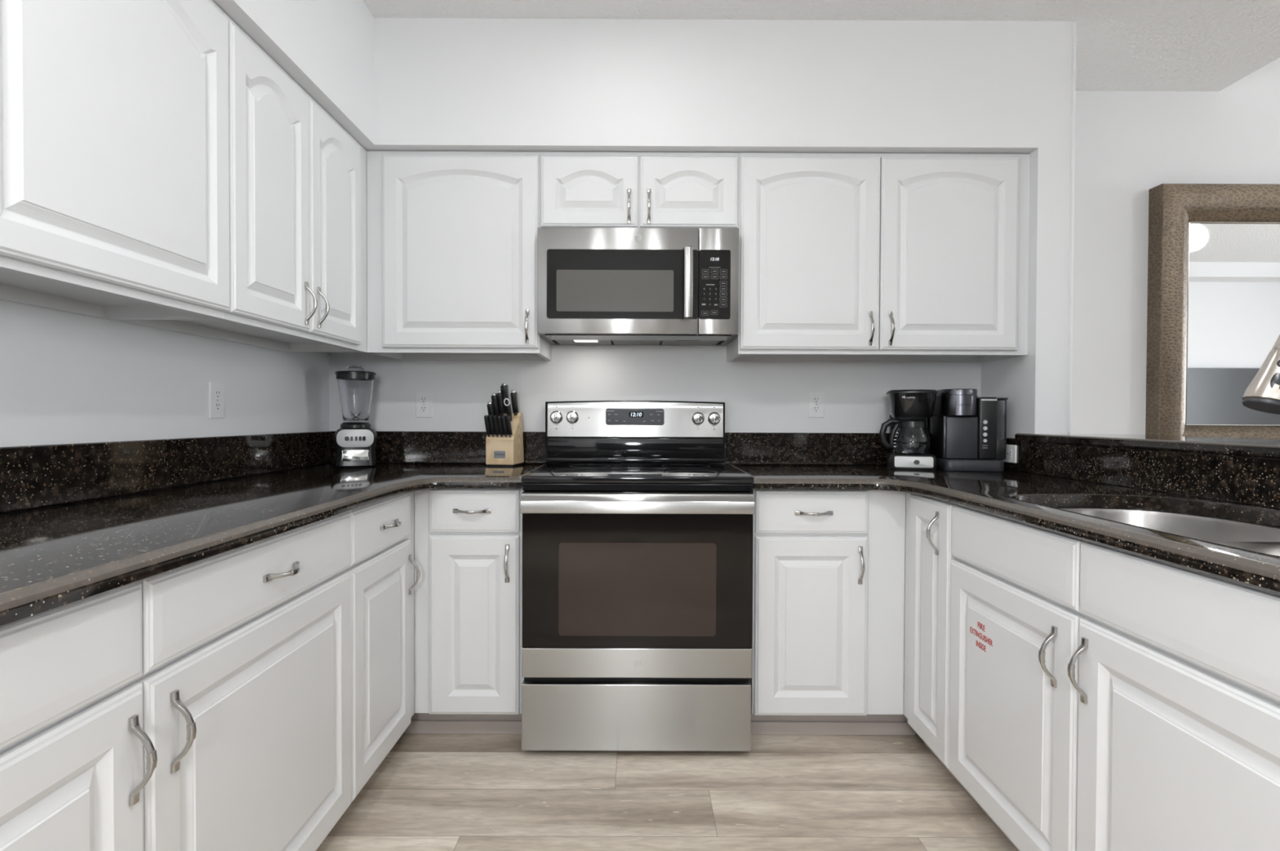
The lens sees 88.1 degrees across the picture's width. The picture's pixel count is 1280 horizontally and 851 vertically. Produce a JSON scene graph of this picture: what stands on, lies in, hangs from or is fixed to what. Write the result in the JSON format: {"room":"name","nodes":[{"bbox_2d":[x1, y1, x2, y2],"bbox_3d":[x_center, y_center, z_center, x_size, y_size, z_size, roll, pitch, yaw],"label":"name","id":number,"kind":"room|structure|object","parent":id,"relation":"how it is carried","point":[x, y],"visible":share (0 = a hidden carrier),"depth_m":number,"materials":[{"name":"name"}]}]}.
{"room":"kitchen","nodes":[
{"label":"kitchen","id":0,"kind":"room"},
{"bbox_2d":[0,300,329,513],"bbox_3d":[-1.389,-0.185,0.359,0.100,2.590,5.000,0,1,0],"label":"wall","id":1,"kind":"structure","parent":0,"point":[66,378],"depth_m":1.75,"materials":[{"name":"white paint"}]},
{"bbox_2d":[0,0,230,319],"bbox_3d":[-1.176,-0.642,1.309,0.324,0.762,0.672,0,1,0],"label":"upper cabinet","id":2,"kind":"object","parent":1,"relation":"attached to","point":[114,120],"visible":1,"depth_m":1.31,"materials":[{"name":"white wood"}]},
{"bbox_2d":[0,431,333,513],"bbox_3d":[-1.331,0.113,1.363,0.020,0.136,2.999,0,1,0],"label":"backsplash","id":3,"kind":"structure","parent":1,"relation":"attached to","point":[31,477],"depth_m":1.74,"materials":[{"name":"stone"}]},
{"bbox_2d":[208,382,223,418],"bbox_3d":[-1.338,-0.080,2.093,0.007,0.114,0.070,0,1,0],"label":"wall socket","id":4,"kind":"object","parent":1,"relation":"attached to","point":[215,390],"visible":1,"depth_m":2.08,"materials":[{"name":"white plastic"}]},
{"bbox_2d":[213,402,221,411],"bbox_3d":[-1.336,-0.060,2.093,0.002,0.028,0.034,0,1,0],"label":"receptacle","id":5,"kind":"object","parent":4,"relation":"attached to","point":[217,406],"depth_m":2.09,"materials":[{"name":"white plastic"}]},
{"bbox_2d":[213,389,221,399],"bbox_3d":[-1.335,-0.099,2.093,0.002,0.028,0.034,0,1,0],"label":"receptacle","id":6,"kind":"object","parent":4,"relation":"attached to","point":[217,393],"depth_m":2.09,"materials":[{"name":"white plastic"}]},
{"bbox_2d":[106,12,367,352],"bbox_3d":[-1.160,-0.653,2.078,0.358,0.762,0.862,0,1,0],"label":"upper cabinet","id":7,"kind":"object","parent":1,"relation":"attached to","point":[298,178],"visible":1,"depth_m":1.94,"materials":[{"name":"white wood"}]},
{"bbox_2d":[212,0,379,151],"bbox_3d":[-1.159,-1.257,1.144,0.354,0.467,3.400,0,1,0],"label":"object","id":8,"kind":"structure","parent":1,"relation":"attached to","point":[326,46],"depth_m":2.08,"materials":[{"name":"white paint"}]},
{"bbox_2d":[328,191,981,675],"bbox_3d":[0.082,-0.216,2.975,3.050,2.590,0.228,0,1,0],"label":"wall","id":9,"kind":"structure","parent":0,"point":[757,397],"depth_m":2.86,"materials":[{"name":"white paint"}]},
{"bbox_2d":[415,391,431,417],"bbox_3d":[-0.933,-0.091,2.857,0.070,0.114,0.007,0,1,0],"label":"wall socket","id":10,"kind":"object","parent":9,"relation":"attached to","point":[423,398],"visible":1,"depth_m":2.86,"materials":[{"name":"white plastic"}]},
{"bbox_2d":[419,405,427,412],"bbox_3d":[-0.933,-0.072,2.855,0.034,0.028,0.002,0,1,0],"label":"receptacle","id":11,"kind":"object","parent":10,"relation":"attached to","point":[422,408],"depth_m":2.85,"materials":[{"name":"white plastic"}]},
{"bbox_2d":[419,396,427,403],"bbox_3d":[-0.933,-0.111,2.855,0.034,0.028,0.002,0,1,0],"label":"receptacle","id":12,"kind":"object","parent":10,"relation":"attached to","point":[422,399],"depth_m":2.85,"materials":[{"name":"white plastic"}]},
{"bbox_2d":[332,431,547,463],"bbox_3d":[-0.859,0.094,2.853,0.926,0.136,0.020,0,1,0],"label":"backsplash","id":13,"kind":"structure","parent":9,"relation":"attached to","point":[431,447],"depth_m":2.84,"materials":[{"name":"stone"}]},
{"bbox_2d":[366,151,551,360],"bbox_3d":[-0.708,-0.659,2.654,0.654,0.762,0.397,0,1,0],"label":"upper cabinet","id":14,"kind":"object","parent":9,"relation":"attached to","point":[452,236],"visible":0.98,"depth_m":2.49,"materials":[{"name":"white wood"}]},
{"bbox_2d":[540,151,739,228],"bbox_3d":[-0.002,-0.888,2.652,0.754,0.299,0.397,0,1,0],"label":"upper cabinet","id":15,"kind":"object","parent":9,"relation":"attached to","point":[579,189],"visible":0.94,"depth_m":2.49,"materials":[{"name":"white wood"}]},
{"bbox_2d":[537,227,738,346],"bbox_3d":[-0.007,-0.536,2.627,0.745,0.396,0.450,0,1,0],"label":"microwave","id":16,"kind":"object","parent":15,"relation":"attached to","point":[676,286],"visible":1,"depth_m":2.44,"materials":[{"name":"silver metal"}]},
{"bbox_2d":[373,17,1072,154],"bbox_3d":[0.313,-1.273,2.650,2.596,0.467,0.393,0,1,0],"label":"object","id":17,"kind":"structure","parent":9,"relation":"attached to","point":[441,84],"depth_m":2.45,"materials":[{"name":"white paint"}]},
{"bbox_2d":[808,391,824,417],"bbox_3d":[0.761,-0.091,2.860,0.070,0.114,0.007,0,1,0],"label":"wall socket","id":18,"kind":"object","parent":9,"relation":"attached to","point":[815,399],"visible":1,"depth_m":2.86,"materials":[{"name":"white plastic"}]},
{"bbox_2d":[812,405,820,412],"bbox_3d":[0.761,-0.071,2.858,0.034,0.028,0.002,0,1,0],"label":"receptacle","id":19,"kind":"object","parent":18,"relation":"attached to","point":[815,408],"depth_m":2.86,"materials":[{"name":"white plastic"}]},
{"bbox_2d":[812,396,820,403],"bbox_3d":[0.761,-0.110,2.857,0.034,0.028,0.002,0,1,0],"label":"receptacle","id":20,"kind":"object","parent":18,"relation":"attached to","point":[815,399],"depth_m":2.86,"materials":[{"name":"white plastic"}]},
{"bbox_2d":[724,432,932,465],"bbox_3d":[0.909,0.100,2.856,1.087,0.136,0.020,0,1,0],"label":"backsplash","id":21,"kind":"structure","parent":9,"relation":"attached to","point":[740,448],"depth_m":2.85,"materials":[{"name":"stone"}]},
{"bbox_2d":[726,152,1030,362],"bbox_3d":[0.926,-0.653,2.657,1.102,0.762,0.397,0,1,0],"label":"upper cabinet","id":22,"kind":"object","parent":9,"relation":"attached to","point":[843,257],"visible":0.99,"depth_m":2.50,"materials":[{"name":"white wood"}]},
{"bbox_2d":[315,675,1017,850],"bbox_3d":[3.824,1.159,0.451,10.536,0.060,5.328,0,1,0],"label":"floor","id":23,"kind":"structure","parent":0,"point":[430,792],"depth_m":1.94,"materials":[{"name":"brown wood"}]},
{"bbox_2d":[0,582,157,850],"bbox_3d":[-1.026,0.669,0.648,0.627,0.876,0.722,0,1,0],"label":"base cabinet","id":24,"kind":"object","parent":23,"relation":"on","point":[73,737],"visible":0.97,"depth_m":0.88,"materials":[{"name":"white wood"}]},
{"bbox_2d":[134,511,351,850],"bbox_3d":[-1.028,0.658,1.368,0.627,0.876,0.719,0,1,0],"label":"base cabinet","id":25,"kind":"object","parent":23,"relation":"on","point":[246,678],"visible":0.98,"depth_m":1.28,"materials":[{"name":"white wood"}]},
{"bbox_2d":[0,462,546,628],"bbox_3d":[-0.866,0.202,1.365,0.950,0.036,2.999,0,1,0],"label":"countertop","id":26,"kind":"structure","parent":25,"relation":"on","point":[53,557],"depth_m":1.27,"materials":[{"name":"stone"}]},
{"bbox_2d":[333,365,377,466],"bbox_3d":[-1.157,-0.039,2.695,0.160,0.403,0.162,0,1,-21],"label":"blender","id":27,"kind":"object","parent":26,"relation":"on","point":[355,442],"visible":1,"depth_m":2.64,"materials":[{"name":"black plastic"}]},
{"bbox_2d":[337,378,373,422],"bbox_3d":[-1.157,-0.111,2.696,0.140,0.194,0.140,0,1,-21],"label":"jar","id":28,"kind":"object","parent":27,"relation":"on","point":[355,394],"depth_m":2.65,"materials":[{"name":"clear glass"}]},
{"bbox_2d":[485,412,524,466],"bbox_3d":[-0.560,0.054,2.752,0.116,0.221,0.145,0,1,7],"label":"knife block","id":29,"kind":"object","parent":26,"relation":"on","point":[500,451],"visible":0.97,"depth_m":2.69,"materials":[{"name":"brown wood"}]},
{"bbox_2d":[484,415,490,437],"bbox_3d":[-0.618,0.002,2.684,0.019,0.090,0.035,0,1,17],"label":"steak knife","id":30,"kind":"object","parent":29,"relation":"in","point":[486,417],"visible":1,"depth_m":2.67,"materials":[{"name":"black plastic"}]},
{"bbox_2d":[487,401,494,415],"bbox_3d":[-0.613,-0.050,2.726,0.027,0.097,0.039,0,1,8],"label":"kitchen knife","id":31,"kind":"object","parent":29,"relation":"in","point":[490,405],"visible":0.65,"depth_m":2.71,"materials":[{"name":"black plastic"}]},
{"bbox_2d":[488,414,495,437],"bbox_3d":[-0.601,0.002,2.682,0.019,0.091,0.035,0,1,18],"label":"steak knife","id":32,"kind":"object","parent":29,"relation":"in","point":[490,417],"visible":1,"depth_m":2.67,"materials":[{"name":"black plastic"}]},
{"bbox_2d":[491,393,500,416],"bbox_3d":[-0.598,-0.081,2.744,0.028,0.109,0.043,0,1,8],"label":"kitchen knife","id":33,"kind":"object","parent":29,"relation":"in","point":[494,397],"visible":0.71,"depth_m":2.73,"materials":[{"name":"black plastic"}]},
{"bbox_2d":[492,414,499,437],"bbox_3d":[-0.583,0.002,2.679,0.019,0.091,0.036,0,1,17],"label":"steak knife","id":34,"kind":"object","parent":29,"relation":"in","point":[494,417],"visible":1,"depth_m":2.67,"materials":[{"name":"black plastic"}]},
{"bbox_2d":[497,415,503,437],"bbox_3d":[-0.565,0.003,2.677,0.019,0.089,0.036,0,1,17],"label":"steak knife","id":35,"kind":"object","parent":29,"relation":"in","point":[499,417],"visible":1,"depth_m":2.67,"materials":[{"name":"black plastic"}]},
{"bbox_2d":[497,390,504,416],"bbox_3d":[-0.578,-0.093,2.755,0.025,0.107,0.038,0,1,8],"label":"kitchen knife","id":36,"kind":"object","parent":29,"relation":"in","point":[499,393],"visible":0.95,"depth_m":2.74,"materials":[{"name":"black plastic"}]},
{"bbox_2d":[501,415,507,437],"bbox_3d":[-0.547,0.003,2.675,0.019,0.089,0.036,0,1,17],"label":"steak knife","id":37,"kind":"object","parent":29,"relation":"in","point":[503,417],"visible":1,"depth_m":2.67,"materials":[{"name":"black plastic"}]},
{"bbox_2d":[500,382,509,414],"bbox_3d":[-0.560,-0.112,2.756,0.032,0.132,0.047,0,1,8],"label":"kitchen knife","id":38,"kind":"object","parent":29,"relation":"in","point":[504,388],"visible":0.77,"depth_m":2.74,"materials":[{"name":"black plastic"}]},
{"bbox_2d":[503,398,511,421],"bbox_3d":[-0.540,-0.064,2.725,0.025,0.095,0.042,1,1,24],"label":"sharpening steel","id":39,"kind":"object","parent":29,"relation":"in","point":[508,402],"visible":0.94,"depth_m":2.72,"materials":[{"name":"black plastic"}]},
{"bbox_2d":[505,415,512,437],"bbox_3d":[-0.530,0.003,2.673,0.019,0.089,0.035,0,1,18],"label":"steak knife","id":40,"kind":"object","parent":29,"relation":"in","point":[507,417],"visible":1,"depth_m":2.67,"materials":[{"name":"black plastic"}]},
{"bbox_2d":[510,390,519,415],"bbox_3d":[-0.521,-0.094,2.750,0.028,0.105,0.038,0,1,8],"label":"kitchen knife","id":41,"kind":"object","parent":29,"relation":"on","point":[513,393],"visible":1,"depth_m":2.74,"materials":[{"name":"black plastic"}]},
{"bbox_2d":[345,492,420,803],"bbox_3d":[-1.029,0.649,1.993,0.627,0.876,0.530,0,1,0],"label":"base cabinet","id":42,"kind":"object","parent":23,"relation":"on","point":[383,564],"visible":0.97,"depth_m":1.92,"materials":[{"name":"white wood"}]},
{"bbox_2d":[403,720,521,734],"bbox_3d":[-0.618,1.063,2.330,0.444,0.046,0.012,0,1,0],"label":"baseboard","id":43,"kind":"structure","parent":23,"relation":"on","point":[441,727],"depth_m":2.33,"materials":[{"name":"beige laminate"}]},
{"bbox_2d":[410,488,524,720],"bbox_3d":[-0.617,0.643,2.537,0.446,0.876,0.663,0,1,0],"label":"base cabinet","id":44,"kind":"object","parent":23,"relation":"on","point":[468,541],"visible":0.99,"depth_m":2.24,"materials":[{"name":"white wood"}]},
{"bbox_2d":[520,400,754,751],"bbox_3d":[-0.014,0.492,2.488,0.771,1.186,0.730,0,1,0],"label":"range","id":45,"kind":"object","parent":23,"relation":"on","point":[637,578],"visible":1,"depth_m":2.16,"materials":[{"name":"silver metal"}]},
{"bbox_2d":[521,462,753,484],"bbox_3d":[-0.008,0.174,2.467,0.761,0.024,0.610,0,1,0],"label":"cooktop","id":46,"kind":"object","parent":45,"relation":"in","point":[550,473],"depth_m":2.24,"materials":[{"name":"black glass"}]},
{"bbox_2d":[750,488,907,721],"bbox_3d":[0.679,0.648,2.539,0.589,0.876,0.663,0,1,0],"label":"base cabinet","id":47,"kind":"object","parent":23,"relation":"on","point":[828,615],"visible":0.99,"depth_m":2.25,"materials":[{"name":"white wood"}]},
{"bbox_2d":[751,721,915,735],"bbox_3d":[0.678,1.067,2.333,0.586,0.046,0.012,0,1,0],"label":"baseboard","id":48,"kind":"structure","parent":23,"relation":"on","point":[757,728],"depth_m":2.33,"materials":[{"name":"beige laminate"}]},
{"bbox_2d":[903,493,977,805],"bbox_3d":[1.161,0.656,2.083,0.621,0.876,0.358,0,1,0],"label":"base cabinet","id":49,"kind":"object","parent":23,"relation":"on","point":[928,520],"visible":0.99,"depth_m":2.03,"materials":[{"name":"white wood"}]},
{"bbox_2d":[949,504,1279,850],"bbox_3d":[1.162,0.667,1.354,0.621,0.876,1.100,0,1,0],"label":"base cabinet","id":50,"kind":"object","parent":23,"relation":"on","point":[1103,698],"visible":1,"depth_m":1.27,"materials":[{"name":"white wood"}]},
{"bbox_3d":[1.191,0.631,0.352,0.566,0.776,0.900,0,1,0],"label":"base cabinet","id":51,"kind":"object","parent":23,"relation":"on","visible":0},
{"bbox_2d":[729,464,1279,594],"bbox_3d":[0.927,0.208,1.368,1.098,0.036,2.999,0,1,0],"label":"countertop","id":52,"kind":"structure","parent":51,"relation":"on","point":[1024,497],"depth_m":1.75,"materials":[{"name":"stone"}]},
{"bbox_2d":[886,389,937,470],"bbox_3d":[1.095,0.015,2.672,0.184,0.312,0.236,0,1,17],"label":"coffee maker","id":53,"kind":"object","parent":52,"relation":"on","point":[909,404],"visible":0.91,"depth_m":2.58,"materials":[{"name":"black plastic"}]},
{"bbox_2d":[879,418,931,454],"bbox_3d":[1.060,0.043,2.651,0.195,0.139,0.141,0,1,17],"label":"carafe","id":54,"kind":"object","parent":53,"relation":"on","point":[907,437],"visible":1,"depth_m":2.60,"materials":[{"name":"clear glass"}]},
{"bbox_2d":[913,460,919,464],"bbox_3d":[1.071,0.142,2.560,0.021,0.017,0.005,0,1,17],"label":"switch","id":55,"kind":"object","parent":53,"relation":"attached to","point":[916,462],"depth_m":2.56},
{"bbox_2d":[932,388,1008,471],"bbox_3d":[1.317,0.015,2.644,0.245,0.316,0.254,0,1,10],"label":"coffee machine","id":56,"kind":"object","parent":52,"relation":"on","point":[969,431],"visible":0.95,"depth_m":2.58,"materials":[{"name":"grey plastic"}]},
{"bbox_2d":[1055,507,1279,556],"bbox_3d":[1.189,0.325,1.359,0.516,0.192,0.909,0,1,0],"label":"sink","id":57,"kind":"object","parent":52,"relation":"in","point":[1251,536],"visible":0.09,"depth_m":1.63,"materials":[{"name":"silver metal"}]},
{"bbox_2d":[1241,334,1279,414],"bbox_3d":[1.185,-0.083,0.991,0.470,0.557,0.148,0,1,0],"label":"tap","id":58,"kind":"object","parent":52,"relation":"on","point":[1262,394],"visible":1,"depth_m":1.02,"materials":[{"name":"metal"}]},
{"bbox_2d":[362,0,1279,91],"bbox_3d":[0.587,-1.703,0.405,4.040,0.460,5.328,0,1,0],"label":"ceiling","id":59,"kind":"structure","parent":0,"point":[1122,45],"depth_m":2.43,"materials":[{"name":"white paint"}]},
{"bbox_2d":[980,147,1279,508],"bbox_3d":[1.543,0.048,1.167,0.131,2.124,3.400,0,1,0],"label":"wall","id":60,"kind":"structure","parent":0,"point":[1034,384],"depth_m":2.47,"materials":[{"name":"white paint"}]},
{"bbox_2d":[998,437,1030,472],"bbox_3d":[1.464,0.111,2.671,0.019,0.124,0.392,0,1,0],"label":"backsplash","id":61,"kind":"structure","parent":60,"relation":"attached to","point":[1022,464],"depth_m":2.53,"materials":[{"name":"stone"}]},
{"bbox_2d":[1000,444,1017,463],"bbox_3d":[1.450,0.110,2.610,0.007,0.070,0.114,0,1,0],"label":"wall socket","id":62,"kind":"object","parent":61,"relation":"attached to","point":[1011,450],"visible":0.53,"depth_m":2.58,"materials":[{"name":"white plastic"}]},
{"bbox_2d":[1007,449,1012,457],"bbox_3d":[1.448,0.111,2.591,0.002,0.034,0.028,0,1,0],"label":"receptacle","id":63,"kind":"object","parent":62,"relation":"attached to","point":[1009,451],"depth_m":2.59,"materials":[{"name":"white plastic"}]},
{"bbox_2d":[1066,21,1075,433],"bbox_3d":[1.606,-0.734,2.466,0.014,1.528,0.014,0,1,0],"label":"trim","id":64,"kind":"structure","parent":60,"relation":"attached to","point":[1073,40],"depth_m":2.46,"materials":[{"name":"white paint"}]},
{"bbox_2d":[1014,433,1279,458],"bbox_3d":[1.656,0.065,1.225,0.398,0.032,2.715,0,1,0],"label":"bar","id":65,"kind":"object","parent":60,"relation":"on","point":[1245,447],"visible":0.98,"depth_m":1.86,"materials":[{"name":"stone"}]},
{"bbox_2d":[1029,442,1279,508],"bbox_3d":[1.468,0.138,1.172,0.017,0.112,2.606,0,1,0],"label":"backsplash","id":66,"kind":"structure","parent":60,"relation":"attached to","point":[1254,481],"depth_m":1.82,"materials":[{"name":"stone"}]},
{"bbox_2d":[1069,57,1279,435],"bbox_3d":[5.350,-0.377,3.045,7.486,2.950,0.100,0,1,0],"label":"wall","id":67,"kind":"structure","parent":0,"point":[1128,144],"depth_m":2.98,"materials":[{"name":"white paint"}]},
{"bbox_2d":[1145,183,1279,439],"bbox_3d":[2.852,-0.453,2.949,1.124,1.215,0.082,0,1,0],"label":"framed mirror","id":68,"kind":"object","parent":67,"relation":"attached to","point":[1213,304],"visible":1,"depth_m":2.96,"materials":[{"name":"brown mirror"}]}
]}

